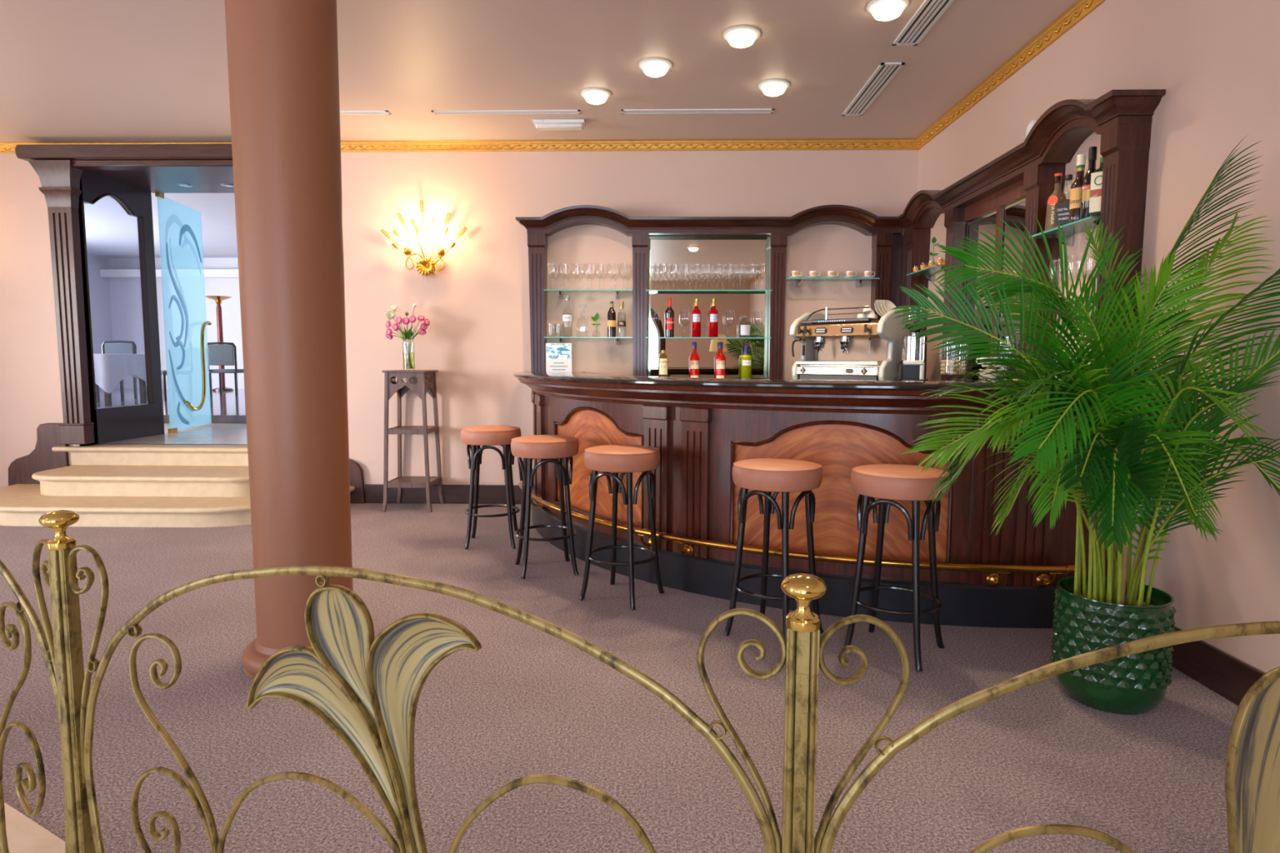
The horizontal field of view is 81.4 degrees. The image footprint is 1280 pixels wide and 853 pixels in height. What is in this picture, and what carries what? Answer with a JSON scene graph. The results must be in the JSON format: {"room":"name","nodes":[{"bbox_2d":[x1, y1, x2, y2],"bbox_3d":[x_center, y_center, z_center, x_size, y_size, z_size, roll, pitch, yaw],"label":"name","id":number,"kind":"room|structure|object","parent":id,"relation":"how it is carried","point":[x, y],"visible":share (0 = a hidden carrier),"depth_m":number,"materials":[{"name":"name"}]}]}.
{"room":"hotel bar","nodes":[
{"label":"hotel bar","id":0,"kind":"room"},
{"bbox_2d":[87,253,115,389],"bbox_3d":[-12.029,-1.707,11.788,0.200,3.200,9.770,0,5,1],"label":"wall","id":1,"kind":"structure","parent":0,"point":[99,286],"depth_m":16.27,"materials":[{"name":"paint"}]},
{"bbox_2d":[84,192,237,257],"bbox_3d":[-5.826,-3.321,11.498,12.200,0.100,9.770,0,5,1],"label":"ceiling","id":2,"kind":"structure","parent":0,"point":[111,232],"depth_m":12.47,"materials":[{"name":"paint"}]},
{"bbox_2d":[96,388,246,423],"bbox_3d":[-5.809,-0.434,12.875,12.200,0.100,7.550,0,5,1],"label":"floor","id":3,"kind":"structure","parent":0,"point":[226,408],"depth_m":11.32,"materials":[{"name":"grey stone"}]},
{"bbox_2d":[102,340,137,400],"bbox_3d":[-8.626,-0.922,12.186,0.515,0.982,0.518,-1,5,-10],"label":"dining chair","id":4,"kind":"object","parent":3,"relation":"on","point":[116,347],"visible":0.34,"depth_m":12.37,"materials":[{"name":"grey fabric"}]},
{"bbox_2d":[95,377,146,405],"bbox_3d":[-8.096,-0.709,11.170,0.840,0.745,0.840,0,5,1],"label":"dining table","id":5,"kind":"object","parent":3,"relation":"on","point":[108,397],"visible":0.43,"depth_m":11.52,"materials":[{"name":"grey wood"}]},
{"bbox_2d":[93,353,146,393],"bbox_3d":[-8.096,-0.803,11.162,0.986,0.570,0.986,0,5,1],"label":"tablecloth","id":6,"kind":"object","parent":5,"relation":"on","point":[110,369],"visible":0.55,"depth_m":10.85,"materials":[{"name":"white fabric"}]},
{"bbox_2d":[146,370,167,401],"bbox_3d":[-7.763,-0.927,12.265,0.515,0.982,0.518,2,6,24],"label":"dining chair","id":7,"kind":"object","parent":3,"relation":"on","point":[163,372],"visible":0.08,"depth_m":11.97,"materials":[{"name":"grey fabric"}]},
{"bbox_2d":[204,295,233,391],"bbox_3d":[-8.916,-1.756,15.815,0.520,1.985,0.520,0,5,1],"label":"floor lamp","id":8,"kind":"object","parent":3,"relation":"on","point":[218,299],"visible":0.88,"depth_m":15.74,"materials":[{"name":"brown wood"}]},
{"bbox_2d":[207,342,244,396],"bbox_3d":[-7.614,-1.059,13.720,0.515,0.982,0.518,-1,5,-8],"label":"dining chair","id":9,"kind":"object","parent":3,"relation":"on","point":[223,354],"visible":0.89,"depth_m":13.47,"materials":[{"name":"grey fabric"}]},
{"bbox_2d":[101,422,247,444],"bbox_3d":[-5.921,0.108,8.021,12.200,0.100,2.220,0,5,1],"label":"floor","id":10,"kind":"structure","parent":0,"point":[210,433],"depth_m":7.53,"materials":[{"name":"beige stone"}]},
{"bbox_2d":[107,257,244,389],"bbox_3d":[-5.716,-2.129,16.611,12.200,3.200,0.200,0,5,1],"label":"wall","id":11,"kind":"structure","parent":0,"point":[126,299],"depth_m":16.58,"materials":[{"name":"paint"}]},
{"bbox_2d":[100,269,239,278],"bbox_3d":[-5.718,-3.343,16.275,12.200,0.160,0.250,0,5,1],"label":"trim","id":12,"kind":"structure","parent":11,"relation":"attached to","point":[110,273],"depth_m":16.27,"materials":[{"name":"white plastic"}]},
{"bbox_2d":[0,150,919,495],"bbox_3d":[-2.937,-0.895,6.665,11.018,3.160,0.160,0,5,1],"label":"wall","id":13,"kind":"structure","parent":0,"point":[477,308],"depth_m":6.51,"materials":[{"name":"paint"}]},
{"bbox_2d":[8,143,365,503],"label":"door frame","id":14,"kind":"structure","parent":13,"relation":"in","point":[128,174],"depth_m":6.66,"materials":[{"name":"brown wood"}]},
{"bbox_2d":[155,193,212,433],"bbox_3d":[-4.998,-1.221,8.254,0.101,2.510,1.010,-1,5,-7],"label":"door","id":15,"kind":"structure","parent":14,"relation":"attached to","point":[180,225],"depth_m":8.19,"materials":[{"name":"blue glass"}]},
{"bbox_2d":[380,200,466,279],"bbox_3d":[-1.868,-1.599,6.415,0.760,0.693,0.164,0,5,0],"label":"wall sconce","id":16,"kind":"object","parent":13,"relation":"attached to","point":[427,266],"visible":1,"depth_m":6.42,"materials":[{"name":"gold metal"}]},
{"bbox_2d":[364,484,533,504],"bbox_3d":[-1.662,0.608,6.681,1.620,0.170,0.022,0,5,1],"label":"baseboard","id":17,"kind":"structure","parent":13,"relation":"attached to","point":[452,494],"depth_m":6.67,"materials":[{"name":"brown wood"}]},
{"bbox_2d":[0,138,919,153],"bbox_3d":[-3.046,-2.418,6.427,10.841,0.080,0.045,0,5,1],"label":"trim","id":18,"kind":"structure","parent":13,"relation":"attached to","point":[771,144],"depth_m":6.37,"materials":[{"name":"paint"}]},
{"bbox_2d":[515,204,903,391],"bbox_3d":[0.595,-1.069,6.371,3.276,1.578,0.232,0,5,1],"label":"bar cabinet","id":19,"kind":"object","parent":13,"relation":"attached to","point":[739,242],"visible":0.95,"depth_m":6.41,"materials":[{"name":"brown wood"}]},
{"bbox_2d":[543,289,632,299],"bbox_3d":[-0.439,-1.137,6.407,0.758,0.068,0.188,0,5,1],"label":"glass shelf","id":20,"kind":"object","parent":19,"relation":"attached to","point":[561,291],"visible":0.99,"depth_m":6.36,"materials":[{"name":"clear glass"}]},
{"bbox_2d":[544,337,632,345],"bbox_3d":[-0.440,-0.739,6.444,0.758,0.068,0.188,0,5,1],"label":"glass shelf","id":21,"kind":"object","parent":19,"relation":"attached to","point":[561,339],"visible":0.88,"depth_m":6.44,"materials":[{"name":"clear glass"}]},
{"bbox_2d":[562,295,573,337],"bbox_3d":[-0.625,-0.953,6.426,0.088,0.358,0.089,3,6,26],"label":"bottle","id":22,"kind":"object","parent":21,"relation":"on","point":[566,317],"visible":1,"depth_m":6.40,"materials":[{"name":"clear glass"}]},
{"bbox_2d":[607,301,616,337],"bbox_3d":[-0.245,-0.925,6.419,0.074,0.307,0.076,0,5,1],"label":"bottle","id":23,"kind":"object","parent":21,"relation":"on","point":[611,316],"visible":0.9,"depth_m":6.39,"materials":[{"name":"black glass"}]},
{"bbox_2d":[617,301,626,326],"bbox_3d":[-0.158,-0.925,6.417,0.074,0.307,0.076,0,5,1],"label":"bottle","id":24,"kind":"object","parent":21,"relation":"on","point":[620,323],"visible":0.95,"depth_m":6.39,"materials":[{"name":"clear glass"}]},
{"bbox_3d":[-0.378,-0.822,6.432,0.076,0.097,0.075,0,5,1],"label":"bud vase","id":25,"kind":"object","parent":21,"relation":"on","visible":0},
{"bbox_2d":[591,312,600,333],"bbox_3d":[-0.379,-0.893,6.420,0.087,0.182,0.020,0,5,-2],"label":"leaf sprig","id":26,"kind":"object","parent":25,"relation":"in","point":[596,317],"visible":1,"depth_m":6.42,"materials":[{"name":"green plant"}]},
{"bbox_2d":[647,235,768,377],"bbox_3d":[0.589,-1.031,6.459,1.045,1.217,0.002,0,5,1],"label":"mirror","id":27,"kind":"object","parent":19,"relation":"attached to","point":[717,252],"depth_m":6.45,"materials":[{"name":"silver mirror"}]},
{"bbox_2d":[645,337,771,338],"bbox_3d":[0.585,-0.764,6.427,1.072,0.009,0.166,0,5,1],"label":"glass shelf","id":28,"kind":"object","parent":19,"relation":"attached to","point":[646,337],"visible":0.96,"depth_m":6.35,"materials":[{"name":"glass"}]},
{"bbox_2d":[664,297,674,337],"bbox_3d":[0.254,-0.937,6.407,0.082,0.335,0.082,0,5,1],"label":"bottle","id":29,"kind":"object","parent":28,"relation":"on","point":[669,313],"visible":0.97,"depth_m":6.38,"materials":[{"name":"black glass"}]},
{"bbox_2d":[691,298,701,337],"bbox_3d":[0.485,-0.933,6.402,0.079,0.330,0.080,0,5,1],"label":"bottle","id":30,"kind":"object","parent":28,"relation":"on","point":[696,314],"visible":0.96,"depth_m":6.38,"materials":[{"name":"red glass"}]},
{"bbox_2d":[708,298,718,337],"bbox_3d":[0.633,-0.933,6.398,0.079,0.330,0.080,0,5,1],"label":"bottle","id":31,"kind":"object","parent":28,"relation":"on","point":[713,313],"visible":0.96,"depth_m":6.37,"materials":[{"name":"red glass"}]},
{"bbox_2d":[740,318,751,335],"bbox_3d":[0.901,-0.860,6.399,0.102,0.187,0.104,0,5,1],"label":"bottle","id":32,"kind":"object","parent":28,"relation":"on","point":[744,329],"visible":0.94,"depth_m":6.36,"materials":[{"name":"clear glass"}]},
{"bbox_2d":[645,289,772,292],"bbox_3d":[0.586,-1.163,6.391,1.072,0.009,0.166,0,5,1],"label":"glass shelf","id":33,"kind":"object","parent":19,"relation":"attached to","point":[647,291],"visible":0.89,"depth_m":6.32,"materials":[{"name":"glass"}]},
{"bbox_2d":[785,277,879,288],"bbox_3d":[1.630,-1.228,6.362,0.790,0.068,0.168,0,5,1],"label":"glass shelf","id":34,"kind":"object","parent":19,"relation":"attached to","point":[858,280],"visible":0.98,"depth_m":6.33,"materials":[{"name":"clear glass"}]},
{"bbox_2d":[0,0,1077,142],"bbox_3d":[-3.167,-1.998,0.680,10.818,0.120,11.570,0,5,1],"label":"ceiling","id":35,"kind":"structure","parent":0,"point":[71,70],"depth_m":4.72,"materials":[{"name":"paint"}]},
{"bbox_2d":[339,110,391,115],"bbox_3d":[-2.212,-2.384,5.650,0.620,0.007,0.075,0,5,1],"label":"ceiling vent","id":36,"kind":"object","parent":35,"relation":"in","point":[341,112],"visible":0.6,"depth_m":5.64,"materials":[{"name":"white plastic"}]},
{"bbox_2d":[431,110,580,115],"bbox_3d":[-1.012,-2.379,5.633,1.120,0.007,0.075,0,5,1],"label":"ceiling vent","id":37,"kind":"object","parent":35,"relation":"in","point":[434,112],"visible":1,"depth_m":5.63,"materials":[{"name":"white plastic"}]},
{"bbox_2d":[533,119,585,130],"bbox_3d":[-0.632,-2.370,5.846,0.400,0.062,0.110,0,5,1],"label":"emergency light","id":38,"kind":"object","parent":35,"relation":"attached to","point":[540,124],"visible":1,"depth_m":5.80,"materials":[{"name":"white plastic"}]},
{"bbox_2d":[535,123,583,130],"bbox_3d":[-0.632,-2.355,5.847,0.370,0.032,0.090,0,5,1],"label":"diffuser","id":39,"kind":"object","parent":38,"relation":"attached to","point":[540,126],"depth_m":5.81,"materials":[{"name":"white plastic"}]},
{"bbox_2d":[580,88,611,104],"bbox_3d":[-0.311,-2.311,5.235,0.216,0.068,0.216,0,5,1],"label":"ceiling lamp","id":40,"kind":"object","parent":35,"relation":"attached to","point":[592,95],"visible":1,"depth_m":5.18,"materials":[{"name":"beige glass"}]},
{"bbox_2d":[638,57,672,77],"bbox_3d":[0.098,-2.263,4.721,0.216,0.068,0.216,0,5,1],"label":"ceiling lamp","id":41,"kind":"object","parent":35,"relation":"attached to","point":[651,67],"visible":1,"depth_m":4.67,"materials":[{"name":"beige glass"}]},
{"bbox_2d":[621,108,773,114],"bbox_3d":[0.431,-2.372,5.600,1.140,0.007,0.085,0,5,1],"label":"ceiling vent","id":42,"kind":"object","parent":35,"relation":"in","point":[710,110],"visible":1,"depth_m":5.59,"materials":[{"name":"white plastic"}]},
{"bbox_2d":[722,25,760,48],"bbox_3d":[0.583,-2.220,4.270,0.216,0.068,0.216,0,5,1],"label":"ceiling lamp","id":43,"kind":"object","parent":35,"relation":"attached to","point":[740,36],"visible":1,"depth_m":4.22,"materials":[{"name":"beige glass"}]},
{"bbox_2d":[758,79,790,96],"bbox_3d":[0.912,-2.292,5.065,0.216,0.068,0.216,0,5,1],"label":"ceiling lamp","id":44,"kind":"object","parent":35,"relation":"attached to","point":[771,87],"visible":1,"depth_m":5.01,"materials":[{"name":"beige glass"}]},
{"bbox_2d":[842,62,904,115],"bbox_3d":[1.603,-2.330,5.175,0.145,0.008,1.000,0,5,1],"label":"ceiling vent","id":45,"kind":"object","parent":35,"relation":"in","point":[885,73],"visible":1,"depth_m":5.11,"materials":[{"name":"white plastic"}]},
{"bbox_2d":[866,0,909,21],"bbox_3d":[1.304,-2.187,3.919,0.216,0.068,0.216,0,5,1],"label":"ceiling lamp","id":46,"kind":"object","parent":35,"relation":"attached to","point":[881,10],"visible":1,"depth_m":3.88,"materials":[{"name":"white glass"}]},
{"bbox_2d":[892,0,954,45],"bbox_3d":[1.554,-2.212,3.881,0.145,0.008,1.050,0,5,1],"label":"ceiling vent","id":47,"kind":"object","parent":35,"relation":"in","point":[930,11],"visible":1,"depth_m":4.10,"materials":[{"name":"white plastic"}]},
{"bbox_2d":[0,502,1238,852],"bbox_3d":[-3.175,1.255,0.976,10.818,0.106,11.570,0,5,1],"label":"floor","id":48,"kind":"structure","parent":0,"point":[530,701],"depth_m":2.62,"materials":[{"name":"carpet"}]},
{"bbox_2d":[0,443,355,527],"bbox_3d":[-4.111,0.471,6.294,3.100,0.500,1.280,0,5,1],"label":"stone steps","id":49,"kind":"structure","parent":48,"relation":"on","point":[106,485],"depth_m":6.13,"materials":[{"name":"stone"}]},
{"bbox_2d":[224,0,353,679],"bbox_3d":[-1.428,-0.564,3.065,0.500,3.160,0.500,0,5,1],"label":"column","id":50,"kind":"structure","parent":48,"relation":"on","point":[282,55],"depth_m":2.92,"materials":[{"name":"paint"}]},
{"bbox_2d":[381,369,444,512],"bbox_3d":[-1.973,0.113,6.449,0.427,1.197,0.401,0,5,1],"label":"plant stand","id":51,"kind":"object","parent":48,"relation":"on","point":[420,387],"visible":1,"depth_m":6.30,"materials":[{"name":"brown wood"}]},
{"bbox_2d":[390,426,431,429],"bbox_3d":[-1.973,0.021,6.440,0.317,0.016,0.307,0,5,1],"label":"shelf","id":52,"kind":"object","parent":51,"relation":"attached to","point":[397,427],"depth_m":6.43,"materials":[{"name":"brown wood"}]},
{"bbox_2d":[389,476,436,483],"bbox_3d":[-1.974,0.475,6.481,0.344,0.016,0.329,0,5,1],"label":"shelf","id":53,"kind":"object","parent":51,"relation":"attached to","point":[399,479],"depth_m":6.47,"materials":[{"name":"brown wood"}]},
{"bbox_3d":[-1.983,-0.603,6.379,0.106,0.238,0.106,0,5,1],"label":"flower vase","id":54,"kind":"object","parent":51,"relation":"on","visible":0},
{"bbox_2d":[386,311,405,346],"bbox_3d":[-2.056,-0.740,6.329,0.191,0.487,0.056,-1,5,-9],"label":"flower","id":55,"kind":"object","parent":54,"relation":"in","point":[390,315],"visible":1,"depth_m":6.31,"materials":[{"name":"beige plant"}]},
{"bbox_2d":[386,328,409,367],"bbox_3d":[-2.067,-0.668,6.348,0.199,0.341,0.035,0,5,-6],"label":"flower","id":56,"kind":"object","parent":54,"relation":"in","point":[388,331],"visible":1,"depth_m":6.33,"materials":[{"name":"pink plant"}]},
{"bbox_2d":[387,305,413,368],"bbox_3d":[-2.055,-0.769,6.373,0.205,0.537,0.074,0,5,1],"label":"flower","id":57,"kind":"object","parent":54,"relation":"in","point":[392,308],"visible":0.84,"depth_m":6.37,"materials":[{"name":"beige plant"}]},
{"bbox_2d":[395,316,412,368],"bbox_3d":[-2.007,-0.715,6.337,0.128,0.436,0.046,-3,6,-29],"label":"flower","id":58,"kind":"object","parent":54,"relation":"in","point":[398,320],"visible":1,"depth_m":6.29,"materials":[{"name":"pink plant"}]},
{"bbox_2d":[402,317,411,364],"bbox_3d":[-1.982,-0.714,6.341,0.069,0.433,0.044,-4,6,-36],"label":"flower","id":59,"kind":"object","parent":54,"relation":"in","point":[406,321],"visible":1,"depth_m":6.31,"materials":[{"name":"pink plant"}]},
{"bbox_2d":[400,324,419,340],"bbox_3d":[-1.981,-0.803,6.356,0.191,0.137,0.093,2,5,18],"label":"foliage","id":60,"kind":"object","parent":54,"relation":"in","point":[408,334],"visible":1,"depth_m":6.35,"materials":[{"name":"green plant"}]},
{"bbox_2d":[405,328,426,368],"bbox_3d":[-1.915,-0.667,6.359,0.181,0.338,0.048,-1,5,-11],"label":"flower","id":61,"kind":"object","parent":54,"relation":"in","point":[423,331],"visible":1,"depth_m":6.35,"materials":[{"name":"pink plant"}]},
{"bbox_2d":[407,315,425,368],"bbox_3d":[-1.916,-0.725,6.365,0.160,0.451,0.048,0,5,1],"label":"flower","id":62,"kind":"object","parent":54,"relation":"in","point":[420,317],"visible":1,"depth_m":6.34,"materials":[{"name":"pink plant"}]},
{"bbox_2d":[460,425,520,549],"bbox_3d":[-1.040,0.415,5.227,0.413,0.835,0.413,0,5,-1],"label":"bar stool","id":63,"kind":"object","parent":48,"relation":"on","point":[486,436],"visible":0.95,"depth_m":5.09,"materials":[{"name":"leather"}]},
{"bbox_2d":[511,435,578,579],"bbox_3d":[-0.579,0.476,4.567,0.413,0.835,0.413,-1,5,-11],"label":"bar stool","id":64,"kind":"object","parent":48,"relation":"on","point":[562,448],"visible":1,"depth_m":4.43,"materials":[{"name":"leather"}]},
{"bbox_2d":[578,444,664,610],"bbox_3d":[-0.097,0.525,4.049,0.413,0.835,0.413,4,6,33],"label":"bar stool","id":65,"kind":"object","parent":48,"relation":"on","point":[624,459],"visible":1,"depth_m":3.92,"materials":[{"name":"leather"}]},
{"bbox_2d":[0,510,1279,852],"bbox_3d":[-0.418,0.674,1.539,4.486,0.964,0.431,2,5,15],"label":"railing","id":66,"kind":"object","parent":48,"relation":"on","point":[366,689],"visible":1,"depth_m":1.39,"materials":[{"name":"gold metal"}]},
{"bbox_2d":[723,457,823,638],"bbox_3d":[0.636,0.577,3.498,0.413,0.835,0.413,-4,7,-38],"label":"bar stool","id":67,"kind":"object","parent":48,"relation":"on","point":[768,475],"visible":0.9,"depth_m":3.37,"materials":[{"name":"leather"}]},
{"bbox_2d":[517,377,1131,628],"bbox_3d":[0.326,0.298,4.711,4.582,1.154,1.215,5,7,44],"label":"bar counter","id":68,"kind":"object","parent":48,"relation":"on","point":[1010,579],"depth_m":3.82,"materials":[{"name":"brown wood"}]},
{"bbox_2d":[513,371,1134,391],"bbox_3d":[0.394,-0.299,4.727,4.634,0.032,1.456,5,7,43],"label":"countertop","id":69,"kind":"structure","parent":68,"relation":"on","point":[574,376],"depth_m":3.83,"materials":[{"name":"stone"}]},
{"bbox_2d":[546,342,572,372],"bbox_3d":[-0.690,-0.559,6.325,0.220,0.298,0.008,0,5,1],"label":"menu card","id":70,"kind":"object","parent":69,"relation":"on","point":[558,355],"visible":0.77,"depth_m":6.32,"materials":[{"name":"white paper"}]},
{"bbox_2d":[546,343,571,358],"bbox_3d":[-0.689,-0.640,6.314,0.210,0.125,0.002,0,5,1],"label":"picture","id":71,"kind":"object","parent":70,"relation":"attached to","point":[553,350],"depth_m":6.31},
{"bbox_2d":[844,463,950,671],"bbox_3d":[1.140,0.596,3.304,0.413,0.835,0.413,3,6,26],"label":"bar stool","id":72,"kind":"object","parent":48,"relation":"on","point":[887,482],"visible":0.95,"depth_m":3.19,"materials":[{"name":"leather"}]},
{"bbox_2d":[889,138,1279,715],"bbox_3d":[1.598,0.029,2.700,1.326,2.062,1.104,1,5,7],"label":"potted palm","id":73,"kind":"object","parent":48,"relation":"on","point":[1100,453],"visible":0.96,"depth_m":2.61,"materials":[{"name":"green plant"}]},
{"bbox_2d":[1049,576,1176,715],"bbox_3d":[1.806,0.837,2.857,0.398,0.425,0.398,0,5,1],"label":"pot","id":74,"kind":"object","parent":48,"relation":"on","point":[1084,621],"depth_m":2.72,"materials":[{"name":"green ceramic"}]},
{"bbox_3d":[0.813,0.269,5.186,3.033,1.130,2.815,0,5,1],"label":"countertop","id":75,"kind":"structure","parent":48,"relation":"on","visible":0},
{"bbox_2d":[689,342,699,377],"bbox_3d":[0.471,-0.571,6.420,0.085,0.315,0.085,0,5,1],"label":"bottle","id":76,"kind":"object","parent":75,"relation":"on","point":[694,358],"visible":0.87,"depth_m":6.39,"materials":[{"name":"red glass"}]},
{"bbox_2d":[715,342,725,377],"bbox_3d":[0.696,-0.570,6.415,0.085,0.315,0.085,1,5,10],"label":"bottle","id":77,"kind":"object","parent":75,"relation":"on","point":[720,358],"visible":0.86,"depth_m":6.39,"materials":[{"name":"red glass"}]},
{"bbox_2d":[740,345,751,378],"bbox_3d":[0.917,-0.554,6.411,0.092,0.285,0.094,0,5,1],"label":"bottle","id":78,"kind":"object","parent":75,"relation":"on","point":[746,359],"visible":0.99,"depth_m":6.38,"materials":[{"name":"green glass"}]},
{"bbox_2d":[789,306,914,380],"bbox_3d":[1.615,-0.643,5.822,0.808,0.575,0.656,5,7,43],"label":"espresso machine","id":79,"kind":"object","parent":75,"relation":"on","point":[861,348],"visible":0.93,"depth_m":5.69,"materials":[{"name":"white metal"}]},
{"bbox_2d":[795,360,882,364],"bbox_3d":[1.580,-0.494,5.779,0.698,0.030,0.265,5,7,43],"label":"drip tray","id":80,"kind":"object","parent":79,"relation":"on","point":[797,362],"depth_m":5.66,"materials":[{"name":"silver metal"}]},
{"bbox_2d":[883,299,896,311],"bbox_3d":[1.892,-0.895,5.611,0.147,0.123,0.085,-3,6,-33],"label":"saucer","id":81,"kind":"object","parent":79,"relation":"on","point":[888,305],"visible":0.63,"depth_m":5.63,"materials":[{"name":"white ceramic"}]},
{"bbox_2d":[893,305,928,381],"bbox_3d":[1.984,-0.599,5.415,0.226,0.562,0.348,2,6,21],"label":"coffee grinder","id":82,"kind":"object","parent":75,"relation":"on","point":[913,355],"visible":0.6,"depth_m":5.33,"materials":[{"name":"silver plastic"}]},
{"bbox_3d":[0.045,-0.413,6.319,0.440,0.016,0.220,0,5,1],"label":"tray","id":83,"kind":"object","parent":75,"relation":"on","visible":0},
{"bbox_2d":[658,350,666,374],"bbox_3d":[0.197,-0.533,6.304,0.080,0.225,0.081,0,5,1],"label":"bottle","id":84,"kind":"object","parent":83,"relation":"on","point":[663,362],"visible":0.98,"depth_m":6.27,"materials":[{"name":"beige glass"}]},
{"bbox_3d":[2.134,-0.249,4.528,0.142,0.022,0.142,0,5,1],"label":"saucer","id":85,"kind":"object","parent":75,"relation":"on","visible":0},
{"bbox_3d":[2.134,-0.271,4.526,0.142,0.022,0.142,0,5,1],"label":"saucer","id":86,"kind":"object","parent":85,"relation":"on","visible":0},
{"bbox_2d":[977,376,996,380],"bbox_3d":[2.134,-0.292,4.524,0.142,0.022,0.142,0,5,1],"label":"saucer","id":87,"kind":"object","parent":86,"relation":"on","point":[978,376],"visible":0.23,"depth_m":4.48,"materials":[{"name":"white ceramic"}]},
{"bbox_2d":[978,373,1004,377],"bbox_3d":[2.134,-0.314,4.522,0.142,0.022,0.142,0,5,1],"label":"saucer","id":88,"kind":"object","parent":87,"relation":"on","point":[981,374],"visible":0.7,"depth_m":4.48,"materials":[{"name":"white ceramic"}]},
{"bbox_2d":[917,0,1279,673],"bbox_3d":[2.337,-0.339,0.704,0.200,3.160,11.570,0,5,1],"label":"wall","id":89,"kind":"structure","parent":0,"point":[1217,62],"depth_m":3.06,"materials":[{"name":"paint"}]},
{"bbox_2d":[915,0,1106,149],"bbox_3d":[2.219,-1.872,0.578,0.045,0.080,11.592,0,5,1],"label":"trim","id":90,"kind":"structure","parent":89,"relation":"attached to","point":[1080,9],"depth_m":4.57,"materials":[{"name":"paint"}]},
{"bbox_2d":[897,88,1166,381],"bbox_3d":[2.217,-0.925,4.838,0.232,1.578,3.057,0,5,1],"label":"bar cabinet","id":91,"kind":"object","parent":89,"relation":"attached to","point":[1018,184],"visible":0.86,"depth_m":4.10,"materials":[{"name":"brown wood"}]},
{"bbox_2d":[906,264,945,281],"bbox_3d":[2.257,-1.176,5.747,0.188,0.068,0.660,0,5,1],"label":"glass shelf","id":92,"kind":"object","parent":91,"relation":"attached to","point":[926,273],"visible":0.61,"depth_m":5.82,"materials":[{"name":"clear glass"}]},
{"bbox_3d":[2.254,-1.257,5.720,0.076,0.097,0.075,0,5,1],"label":"bud vase","id":93,"kind":"object","parent":92,"relation":"on","visible":0},
{"bbox_2d":[928,236,938,262],"bbox_3d":[2.251,-1.346,5.707,0.082,0.218,0.016,0,5,1],"label":"leaf sprig","id":94,"kind":"object","parent":93,"relation":"in","point":[934,239],"visible":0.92,"depth_m":5.71,"materials":[{"name":"green plant"}]},
{"bbox_2d":[960,208,996,381],"bbox_3d":[2.284,-0.850,5.015,0.002,1.127,0.495,0,5,1],"label":"mirror","id":95,"kind":"object","parent":91,"relation":"attached to","point":[980,221],"depth_m":5.04,"materials":[{"name":"silver mirror"}]},
{"bbox_2d":[995,195,1026,380],"bbox_3d":[2.276,-0.803,4.497,0.009,1.127,0.465,0,5,1],"label":"mirror","id":96,"kind":"object","parent":91,"relation":"attached to","point":[1011,210],"depth_m":4.58,"materials":[{"name":"silver mirror"}]},
{"bbox_2d":[1024,119,1037,139],"bbox_3d":[2.234,-1.649,4.218,0.093,0.171,0.093,0,5,1],"label":"ornament","id":97,"kind":"object","parent":91,"relation":"on","point":[1032,122],"visible":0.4,"depth_m":4.20,"materials":[{"name":"white ceramic"}]},
{"bbox_2d":[1028,215,1099,246],"bbox_3d":[2.217,-0.983,3.789,0.178,0.068,0.595,0,5,1],"label":"glass shelf","id":98,"kind":"object","parent":91,"relation":"attached to","point":[1069,237],"visible":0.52,"depth_m":3.96,"materials":[{"name":"clear glass"}]},
{"bbox_2d":[1044,173,1066,234],"bbox_3d":[2.224,-1.189,3.968,0.106,0.310,0.104,-4,7,-37],"label":"bottle","id":99,"kind":"object","parent":98,"relation":"on","point":[1055,198],"visible":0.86,"depth_m":3.94,"materials":[{"name":"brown glass"}]},
{"bbox_2d":[1055,174,1073,230],"bbox_3d":[2.221,-1.164,3.865,0.076,0.278,0.074,-4,7,-37],"label":"bottle","id":100,"kind":"object","parent":98,"relation":"on","point":[1063,208],"visible":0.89,"depth_m":3.85,"materials":[{"name":"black glass"}]},
{"bbox_2d":[1068,154,1085,227],"bbox_3d":[2.220,-1.191,3.758,0.081,0.352,0.081,-4,7,-37],"label":"bottle","id":101,"kind":"object","parent":98,"relation":"on","point":[1076,187],"visible":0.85,"depth_m":3.74,"materials":[{"name":"brown glass"}]},
{"bbox_2d":[1080,146,1097,223],"bbox_3d":[2.217,-1.187,3.657,0.081,0.362,0.080,-4,7,-37],"label":"bottle","id":102,"kind":"object","parent":98,"relation":"on","point":[1086,187],"visible":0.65,"depth_m":3.64,"materials":[{"name":"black glass"}]},
{"bbox_2d":[1088,156,1103,220],"bbox_3d":[2.213,-1.142,3.560,0.083,0.290,0.078,-4,7,-37],"label":"bottle","id":103,"kind":"object","parent":98,"relation":"on","point":[1095,191],"visible":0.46,"depth_m":3.55,"materials":[{"name":"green glass"}]},
{"bbox_2d":[1171,626,1265,706],"bbox_3d":[2.222,1.149,0.842,0.022,0.170,11.570,0,5,1],"label":"baseboard","id":104,"kind":"structure","parent":89,"relation":"attached to","point":[1224,674],"depth_m":2.92,"materials":[{"name":"brown wood"}]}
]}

